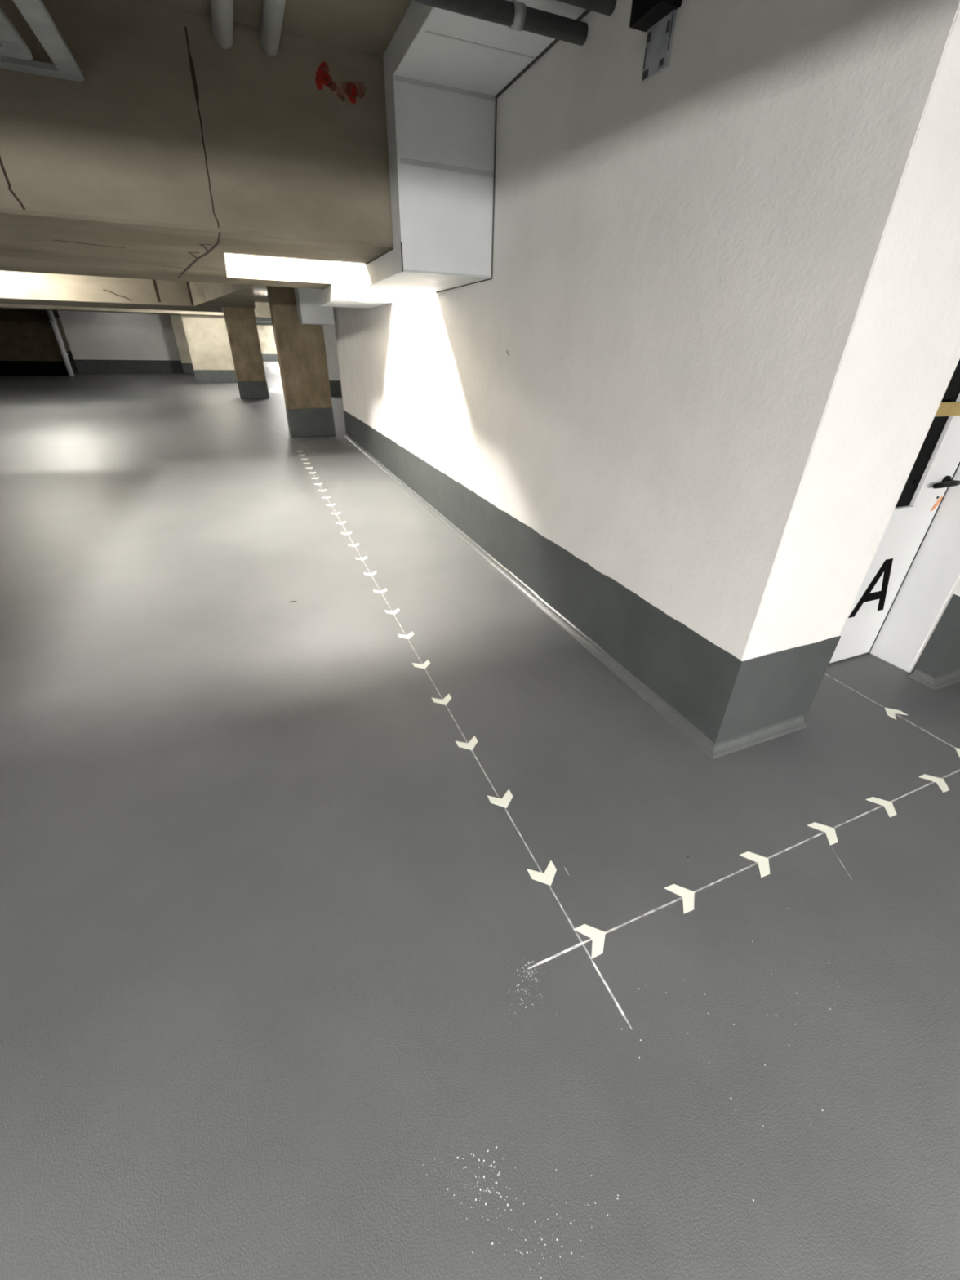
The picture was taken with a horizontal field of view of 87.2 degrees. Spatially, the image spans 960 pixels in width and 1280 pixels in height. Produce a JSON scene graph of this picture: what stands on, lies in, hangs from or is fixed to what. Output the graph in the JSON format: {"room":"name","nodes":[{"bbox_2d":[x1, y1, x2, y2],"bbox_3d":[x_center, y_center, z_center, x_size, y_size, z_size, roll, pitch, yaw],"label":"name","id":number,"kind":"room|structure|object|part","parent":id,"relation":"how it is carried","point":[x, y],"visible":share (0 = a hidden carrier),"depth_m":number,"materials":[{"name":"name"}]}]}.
{"room":"parking garage","nodes":[
{"label":"parking garage","id":0,"kind":"room"},
{"bbox_2d":[0,308,63,361],"bbox_3d":[-23.808,-13.491,22.459,8.250,3.040,0.300,-11,32,-20],"label":"wall","id":1,"kind":"structure","parent":0,"point":[25,335],"depth_m":23.32,"materials":[{"name":"concrete"}]},
{"bbox_2d":[0,360,68,375],"bbox_3d":[-23.772,-12.374,22.947,8.250,0.620,0.004,-11,32,-20],"label":"baseboard","id":2,"kind":"structure","parent":1,"relation":"attached to","point":[6,367],"depth_m":23.90,"materials":[{"name":"black paint"}]},
{"bbox_2d":[57,310,180,360],"bbox_3d":[-19.059,-16.045,27.030,5.050,3.040,0.300,-11,32,-20],"label":"wall","id":3,"kind":"structure","parent":0,"point":[91,335],"depth_m":26.77,"materials":[{"name":"white paint"}]},
{"bbox_2d":[73,359,183,373],"bbox_3d":[-19.023,-14.928,27.517,5.050,0.620,0.004,-11,32,-20],"label":"baseboard","id":4,"kind":"structure","parent":3,"relation":"attached to","point":[83,366],"depth_m":27.47,"materials":[{"name":"grey paint"}]},
{"bbox_2d":[54,317,276,354],"bbox_3d":[-26.388,-27.566,46.563,25.000,3.040,0.200,-11,32,-20],"label":"wall","id":5,"kind":"structure","parent":0,"point":[266,335],"depth_m":48.29,"materials":[{"name":"concrete"}]},
{"bbox_2d":[66,351,278,360],"bbox_3d":[-26.372,-26.463,47.095,25.000,0.600,0.004,-11,32,-20],"label":"baseboard","id":6,"kind":"structure","parent":5,"relation":"attached to","point":[265,357],"depth_m":49.18,"materials":[{"name":"grey paint"}]},
{"bbox_2d":[52,0,411,322],"bbox_3d":[-13.796,-13.637,19.864,25.000,0.200,73.000,-11,32,-20],"label":"ceiling","id":7,"kind":"structure","parent":0,"point":[366,25],"depth_m":2.58,"materials":[{"name":"concrete"}]},
{"bbox_2d":[0,7,32,59],"bbox_3d":[-2.800,-1.205,-0.561,3.880,0.340,5.400,-11,32,-20],"label":"cable tray","id":8,"kind":"object","parent":7,"relation":"hanging from","point":[12,45],"visible":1,"depth_m":2.19,"materials":[{"name":"metal"}]},
{"bbox_2d":[0,0,84,81],"bbox_3d":[-2.755,-1.257,-0.469,4.045,0.340,5.560,-11,32,-20],"label":"cable tray","id":9,"kind":"object","parent":7,"relation":"hanging from","point":[34,12],"visible":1,"depth_m":2.25,"materials":[{"name":"metal"}]},
{"bbox_2d":[0,271,255,312],"bbox_3d":[-10.289,-4.945,6.125,13.970,0.880,7.295,-11,32,-20],"label":"ceiling beam","id":10,"kind":"structure","parent":7,"relation":"attached to","point":[15,287],"depth_m":8.91,"materials":[{"name":"concrete"}]},
{"bbox_2d":[0,302,271,318],"bbox_3d":[-12.865,-13.616,20.580,22.200,0.520,1.400,-11,32,-20],"label":"ceiling beam","id":11,"kind":"structure","parent":7,"relation":"attached to","point":[262,310],"depth_m":19.91,"materials":[{"name":"concrete"}]},
{"bbox_2d":[0,0,393,288],"bbox_3d":[-7.655,-2.537,2.086,15.209,0.882,3.402,-11,32,-20],"label":"ceiling beam","id":12,"kind":"structure","parent":7,"relation":"attached to","point":[178,154],"depth_m":2.82,"materials":[{"name":"concrete"}]},
{"bbox_2d":[210,0,233,48],"bbox_3d":[-0.293,-1.883,0.474,0.108,0.108,5.550,-11,32,-20],"label":"insulated pipe","id":13,"kind":"object","parent":7,"relation":"attached to","point":[222,11],"visible":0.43,"depth_m":2.46,"materials":[{"name":"metal"}]},
{"bbox_2d":[224,318,271,321],"bbox_3d":[-13.082,-20.357,31.974,9.000,0.330,0.180,-11,32,-20],"label":"pipe","id":14,"kind":"object","parent":7,"relation":"hanging from","point":[256,319],"visible":0.07,"depth_m":31.75,"materials":[{"name":"metal"}]},
{"bbox_2d":[225,321,272,325],"bbox_3d":[-13.469,-20.754,32.811,9.000,0.500,0.160,-11,32,-20],"label":"pipe","id":15,"kind":"object","parent":7,"relation":"hanging from","point":[264,323],"visible":0.07,"depth_m":32.66,"materials":[{"name":"metal"}]},
{"bbox_2d":[260,0,285,56],"bbox_3d":[-0.084,-1.927,0.550,0.100,0.100,5.550,-11,32,-20],"label":"insulated pipe","id":16,"kind":"object","parent":7,"relation":"attached to","point":[273,11],"visible":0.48,"depth_m":2.49,"materials":[{"name":"metal"}]},
{"bbox_2d":[293,0,591,324],"bbox_3d":[-0.394,-3.062,3.537,0.638,1.153,13.200,-11,32,-20],"label":"ventilation duct","id":17,"kind":"object","parent":7,"relation":"hanging from","point":[446,73],"visible":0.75,"depth_m":3.06,"materials":[{"name":"white metal"}]},
{"bbox_2d":[322,324,340,380],"bbox_3d":[-4.909,-9.931,17.051,1.050,3.040,0.200,-11,32,-20],"label":"wall","id":18,"kind":"structure","parent":0,"point":[329,331],"depth_m":17.01,"materials":[{"name":"white paint"}]},
{"bbox_2d":[328,380,342,396],"bbox_3d":[-4.894,-8.786,17.608,1.050,0.500,0.004,-11,32,-20],"label":"baseboard","id":19,"kind":"structure","parent":18,"relation":"attached to","point":[335,385],"depth_m":17.56,"materials":[{"name":"grey paint"}]},
{"bbox_2d":[0,359,959,1279],"bbox_3d":[-13.857,-10.836,21.493,25.000,0.200,73.000,-11,32,-20],"label":"floor","id":20,"kind":"structure","parent":0,"point":[268,926],"depth_m":1.64,"materials":[{"name":"grey concrete"}]},
{"bbox_2d":[46,310,74,376],"bbox_3d":[-19.729,-14.090,23.643,0.270,3.040,0.270,-11,32,-20],"label":"drain pipe","id":21,"kind":"object","parent":20,"relation":"on","point":[50,313],"visible":0.91,"depth_m":23.65,"materials":[{"name":"grey metal"}]},
{"bbox_2d":[169,315,194,373],"bbox_3d":[-16.075,-16.323,27.621,0.948,3.040,0.808,-11,32,-20],"label":"concrete column","id":22,"kind":"structure","parent":20,"relation":"on","point":[176,320],"depth_m":27.29,"materials":[{"name":"grey paint"}]},
{"bbox_2d":[180,314,237,382],"bbox_3d":[-11.696,-12.589,21.882,1.628,2.520,0.808,-11,32,-20],"label":"wall","id":23,"kind":"structure","parent":20,"relation":"on","point":[206,335],"depth_m":21.53,"materials":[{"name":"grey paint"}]},
{"bbox_2d":[222,306,269,399],"bbox_3d":[-7.383,-9.285,15.846,0.890,3.040,0.624,-11,32,-20],"label":"concrete column","id":24,"kind":"structure","parent":20,"relation":"on","point":[241,322],"depth_m":15.72,"materials":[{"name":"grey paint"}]},
{"bbox_2d":[266,285,335,437],"bbox_3d":[-3.361,-5.472,9.442,0.838,3.040,0.578,-11,32,-20],"label":"concrete column","id":25,"kind":"structure","parent":20,"relation":"on","point":[300,348],"depth_m":9.39,"materials":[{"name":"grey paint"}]},
{"bbox_2d":[348,543,359,546],"bbox_3d":[-1.157,-0.871,4.636,0.098,0.001,0.088,-11,32,-20],"label":"arrow marking","id":26,"kind":"object","parent":20,"relation":"on","point":[356,544],"depth_m":4.64,"materials":[{"name":"white paint"}]},
{"bbox_2d":[355,555,367,559],"bbox_3d":[-1.018,-0.703,4.351,0.098,0.001,0.088,-12,33,-21],"label":"arrow marking","id":27,"kind":"object","parent":20,"relation":"on","point":[366,557],"depth_m":4.35,"materials":[{"name":"white paint"}]},
{"bbox_2d":[363,571,376,575],"bbox_3d":[-0.881,-0.534,4.066,0.098,0.001,0.088,-11,32,-20],"label":"arrow marking","id":28,"kind":"object","parent":20,"relation":"on","point":[374,572],"depth_m":4.07,"materials":[{"name":"white paint"}]},
{"bbox_2d":[373,588,386,593],"bbox_3d":[-0.742,-0.365,3.780,0.098,0.001,0.088,-11,32,-20],"label":"arrow marking","id":29,"kind":"object","parent":20,"relation":"on","point":[383,591],"depth_m":3.78,"materials":[{"name":"white paint"}]},
{"bbox_2d":[384,608,399,614],"bbox_3d":[-0.602,-0.196,3.495,0.098,0.001,0.088,-11,32,-19],"label":"arrow marking","id":30,"kind":"object","parent":20,"relation":"on","point":[397,610],"depth_m":3.49,"materials":[{"name":"white paint"}]},
{"bbox_2d":[397,631,413,639],"bbox_3d":[-0.466,-0.026,3.208,0.098,0.001,0.088,-11,32,-20],"label":"arrow marking","id":31,"kind":"object","parent":20,"relation":"on","point":[410,635],"depth_m":3.20,"materials":[{"name":"white paint"}]},
{"bbox_2d":[412,659,430,669],"bbox_3d":[-0.333,0.145,2.919,0.098,0.001,0.088,-11,32,-20],"label":"arrow marking","id":32,"kind":"object","parent":20,"relation":"on","point":[427,663],"depth_m":2.92,"materials":[{"name":"white paint"}]},
{"bbox_2d":[431,693,451,705],"bbox_3d":[-0.193,0.315,2.632,0.098,0.001,0.088,-11,32,-20],"label":"arrow marking","id":33,"kind":"object","parent":20,"relation":"on","point":[447,698],"depth_m":2.63,"materials":[{"name":"white paint"}]},
{"bbox_2d":[297,447,595,964],"bbox_3d":[-1.458,-1.242,5.263,0.007,0.001,9.550,-11,32,-20],"label":"chalk line","id":34,"kind":"object","parent":20,"relation":"on","point":[569,920],"visible":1,"depth_m":2.16,"materials":[{"name":"white"}]},
{"bbox_2d":[455,735,477,750],"bbox_3d":[-0.053,0.485,2.346,0.098,0.001,0.088,-11,33,-21],"label":"arrow marking","id":35,"kind":"object","parent":20,"relation":"on","point":[470,745],"depth_m":2.34,"materials":[{"name":"white paint"}]},
{"bbox_2d":[422,1146,524,1220],"bbox_3d":[0.001,1.203,1.114,0.251,0.001,0.111,-3,30,-8],"label":"chalk dust","id":36,"kind":"object","parent":20,"relation":"on","point":[495,1146],"visible":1,"depth_m":1.12,"materials":[{"name":"white"}]},
{"bbox_2d":[487,789,512,808],"bbox_3d":[0.091,0.654,2.060,0.098,0.001,0.088,-10,32,-19],"label":"arrow marking","id":37,"kind":"object","parent":20,"relation":"on","point":[504,802],"depth_m":2.06,"materials":[{"name":"white paint"}]},
{"bbox_2d":[503,960,541,1014],"bbox_3d":[0.127,1.009,1.451,0.112,0.001,0.176,7,31,10],"label":"chalk dust","id":38,"kind":"object","parent":20,"relation":"on","point":[528,961],"visible":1,"depth_m":1.48,"materials":[{"name":"white"}]},
{"bbox_2d":[526,860,556,885],"bbox_3d":[0.228,0.825,1.771,0.098,0.001,0.088,-11,32,-19],"label":"arrow marking","id":39,"kind":"object","parent":20,"relation":"on","point":[547,877],"depth_m":1.77,"materials":[{"name":"white paint"}]},
{"bbox_2d":[527,938,591,968],"bbox_3d":[0.248,0.959,1.542,0.230,0.001,0.008,-11,32,-21],"label":"chalk line","id":40,"kind":"object","parent":20,"relation":"on","point":[585,941],"visible":1,"depth_m":1.54,"materials":[{"name":"white"}]},
{"bbox_2d":[573,924,605,958],"bbox_3d":[0.358,0.936,1.585,0.088,0.001,0.098,-12,33,-21],"label":"arrow marking","id":41,"kind":"object","parent":20,"relation":"on","point":[597,935],"depth_m":1.59,"materials":[{"name":"white paint"}]},
{"bbox_2d":[589,955,631,1029],"bbox_3d":[0.373,1.012,1.455,0.007,0.001,0.208,-11,32,-20],"label":"chalk line","id":42,"kind":"object","parent":20,"relation":"on","point":[594,965],"visible":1,"depth_m":1.45,"materials":[{"name":"white"}]},
{"bbox_2d":[471,902,876,1279],"bbox_3d":[0.805,1.022,1.456,1.964,0.001,0.509,-15,34,-26],"label":"chalk dust","id":43,"kind":"object","parent":20,"relation":"on","point":[876,903],"visible":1,"depth_m":1.07,"materials":[{"name":"white"}]},
{"bbox_2d":[664,884,694,914],"bbox_3d":[0.693,0.870,1.711,0.088,0.001,0.098,-10,32,-19],"label":"arrow marking","id":44,"kind":"object","parent":20,"relation":"on","point":[687,895],"depth_m":1.72,"materials":[{"name":"white paint"}]},
{"bbox_2d":[739,851,769,877],"bbox_3d":[1.014,0.807,1.831,0.088,0.001,0.098,-10,32,-19],"label":"arrow marking","id":45,"kind":"object","parent":20,"relation":"on","point":[763,862],"depth_m":1.83,"materials":[{"name":"white paint"}]},
{"bbox_2d":[591,769,959,940],"bbox_3d":[1.274,0.756,1.930,2.200,0.001,0.007,-11,32,-20],"label":"chalk line","id":46,"kind":"object","parent":20,"relation":"on","point":[819,834],"visible":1,"depth_m":1.88,"materials":[{"name":"white"}]},
{"bbox_2d":[807,822,837,844],"bbox_3d":[1.343,0.743,1.954,0.088,0.001,0.098,-10,32,-19],"label":"arrow marking","id":47,"kind":"object","parent":20,"relation":"on","point":[830,833],"depth_m":1.96,"materials":[{"name":"white paint"}]},
{"bbox_2d":[866,796,896,817],"bbox_3d":[1.665,0.680,2.074,0.088,0.001,0.098,-10,32,-19],"label":"arrow marking","id":48,"kind":"object","parent":20,"relation":"on","point":[888,806],"depth_m":2.08,"materials":[{"name":"white paint"}]},
{"bbox_2d":[824,673,951,746],"bbox_3d":[2.148,0.383,2.604,0.006,0.001,0.880,-11,32,-20],"label":"chalk line","id":49,"kind":"object","parent":20,"relation":"on","point":[824,673],"visible":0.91,"depth_m":2.68,"materials":[{"name":"white"}]},
{"bbox_2d":[884,707,907,719],"bbox_3d":[2.144,0.376,2.616,0.098,0.001,0.088,-11,32,-20],"label":"arrow marking","id":50,"kind":"object","parent":20,"relation":"on","point":[890,712],"depth_m":2.62,"materials":[{"name":"white paint"}]},
{"bbox_2d":[918,773,949,792],"bbox_3d":[1.990,0.617,2.195,0.088,0.001,0.098,-11,32,-20],"label":"arrow marking","id":51,"kind":"object","parent":20,"relation":"on","point":[940,782],"depth_m":2.20,"materials":[{"name":"white paint"}]},
{"bbox_2d":[955,747,959,756],"bbox_3d":[2.265,0.531,2.353,0.098,0.001,0.088,-10,32,-19],"label":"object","id":52,"kind":"structure","parent":20,"relation":"on","point":[957,750],"depth_m":2.37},
{"bbox_2d":[333,0,959,661],"bbox_3d":[-0.489,-3.148,5.554,0.603,3.040,9.743,-11,32,-20],"label":"wall","id":53,"kind":"structure","parent":0,"point":[709,354],"depth_m":2.01,"materials":[{"name":"white paint"}]},
{"bbox_2d":[408,0,587,45],"bbox_3d":[-2.393,-2.196,1.229,6.210,0.079,0.080,-11,32,-20],"label":"insulated pipe","id":54,"kind":"object","parent":53,"relation":"attached to","point":[515,15],"visible":1,"depth_m":2.16,"materials":[{"name":"metal"}]},
{"bbox_2d":[343,434,807,759],"bbox_3d":[-0.546,-1.836,6.272,0.616,0.048,9.793,-11,32,-20],"label":"trim","id":55,"kind":"structure","parent":53,"relation":"attached to","point":[713,750],"depth_m":2.80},
{"bbox_2d":[547,0,616,15],"bbox_3d":[-2.311,-2.115,1.052,6.210,0.079,0.080,-11,32,-20],"label":"insulated pipe","id":56,"kind":"object","parent":53,"relation":"attached to","point":[606,7],"visible":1,"depth_m":2.08,"materials":[{"name":"metal"}]},
{"bbox_2d":[343,409,840,743],"bbox_3d":[-0.511,-2.047,6.193,0.609,0.493,9.747,-11,32,-20],"label":"baseboard","id":57,"kind":"structure","parent":53,"relation":"attached to","point":[725,696],"depth_m":2.71,"materials":[{"name":"grey paint"}]},
{"bbox_2d":[629,0,682,83],"bbox_3d":[0.654,-2.343,1.890,0.085,0.305,0.200,-11,32,-20],"label":"junction box","id":58,"kind":"object","parent":53,"relation":"attached to","point":[657,18],"visible":1,"depth_m":1.91,"materials":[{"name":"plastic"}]},
{"bbox_2d":[643,47,646,69],"bbox_3d":[0.654,-2.305,1.999,0.002,0.060,0.006,-11,32,-20],"label":"print","id":59,"kind":"object","parent":58,"relation":"attached to","point":[645,57],"depth_m":2.00},
{"bbox_2d":[642,68,648,79],"bbox_3d":[0.659,-2.254,2.010,0.002,0.024,0.033,-11,32,-20],"label":"print","id":60,"kind":"object","parent":58,"relation":"attached to","point":[645,71],"depth_m":2.01},
{"bbox_2d":[646,31,651,44],"bbox_3d":[0.658,-2.348,1.964,0.002,0.028,0.020,-11,32,-20],"label":"print","id":61,"kind":"object","parent":58,"relation":"attached to","point":[649,33],"depth_m":1.96},
{"bbox_2d":[658,57,664,67],"bbox_3d":[0.696,-2.214,1.933,0.002,0.020,0.025,-11,32,-20],"label":"print","id":62,"kind":"object","parent":58,"relation":"attached to","point":[661,60],"depth_m":1.93},
{"bbox_2d":[666,19,670,33],"bbox_3d":[0.701,-2.287,1.880,0.002,0.030,0.015,-11,32,-20],"label":"print","id":63,"kind":"object","parent":58,"relation":"attached to","point":[668,21],"depth_m":1.88},
{"bbox_2d":[667,11,674,49],"bbox_3d":[0.708,-2.263,1.873,0.002,0.095,0.005,-11,32,-20],"label":"print","id":64,"kind":"object","parent":58,"relation":"attached to","point":[671,22],"depth_m":1.87},
{"bbox_2d":[829,359,959,663],"bbox_3d":[1.992,-0.738,2.428,0.976,2.110,0.115,-11,32,-20],"label":"door","id":65,"kind":"structure","parent":53,"relation":"in","point":[937,462],"depth_m":2.65,"materials":[{"name":"white metal"}]},
{"bbox_3d":[1.959,-1.078,2.232,0.486,1.005,0.022,-11,32,-20],"label":"glass pane","id":66,"kind":"part","parent":65,"relation":"part of","materials":[{"name":"glass"}]},
{"bbox_2d":[929,496,942,511],"bbox_3d":[2.396,-0.716,2.647,0.057,0.077,0.002,-11,32,-20],"label":"sticker","id":67,"kind":"object","parent":65,"relation":"attached to","point":[936,502],"depth_m":2.64,"materials":[{"name":"orange paper"}]},
{"bbox_3d":[2.328,-0.787,2.531,0.190,0.054,0.065,-11,32,-20],"label":"lever handle","id":68,"kind":"part","parent":65,"relation":"part of","materials":[{"name":"black plastic"}]},
{"bbox_2d":[870,577,959,673],"bbox_3d":[2.882,-3.791,6.786,6.688,3.040,9.780,-11,32,-20],"label":"wall","id":69,"kind":"structure","parent":0,"point":[956,590],"depth_m":2.77,"materials":[{"name":"white paint"}]},
{"bbox_2d":[870,465,959,671],"bbox_3d":[2.495,-0.777,2.511,0.023,2.106,0.237,-11,32,-20],"label":"door frame","id":70,"kind":"structure","parent":69,"relation":"attached to","point":[934,573],"depth_m":2.80,"materials":[{"name":"white metal"}]},
{"bbox_2d":[908,669,959,689],"bbox_3d":[5.020,-0.261,3.780,5.459,0.042,0.140,-11,32,-20],"label":"trim","id":71,"kind":"structure","parent":69,"relation":"attached to","point":[951,677],"depth_m":2.86,"materials":[{"name":"grey paint"}]},
{"bbox_2d":[911,594,959,677],"bbox_3d":[5.172,-0.511,3.745,5.713,0.515,0.109,-11,32,-20],"label":"baseboard","id":72,"kind":"structure","parent":69,"relation":"attached to","point":[940,655],"depth_m":2.78,"materials":[{"name":"grey paint"}]}
]}

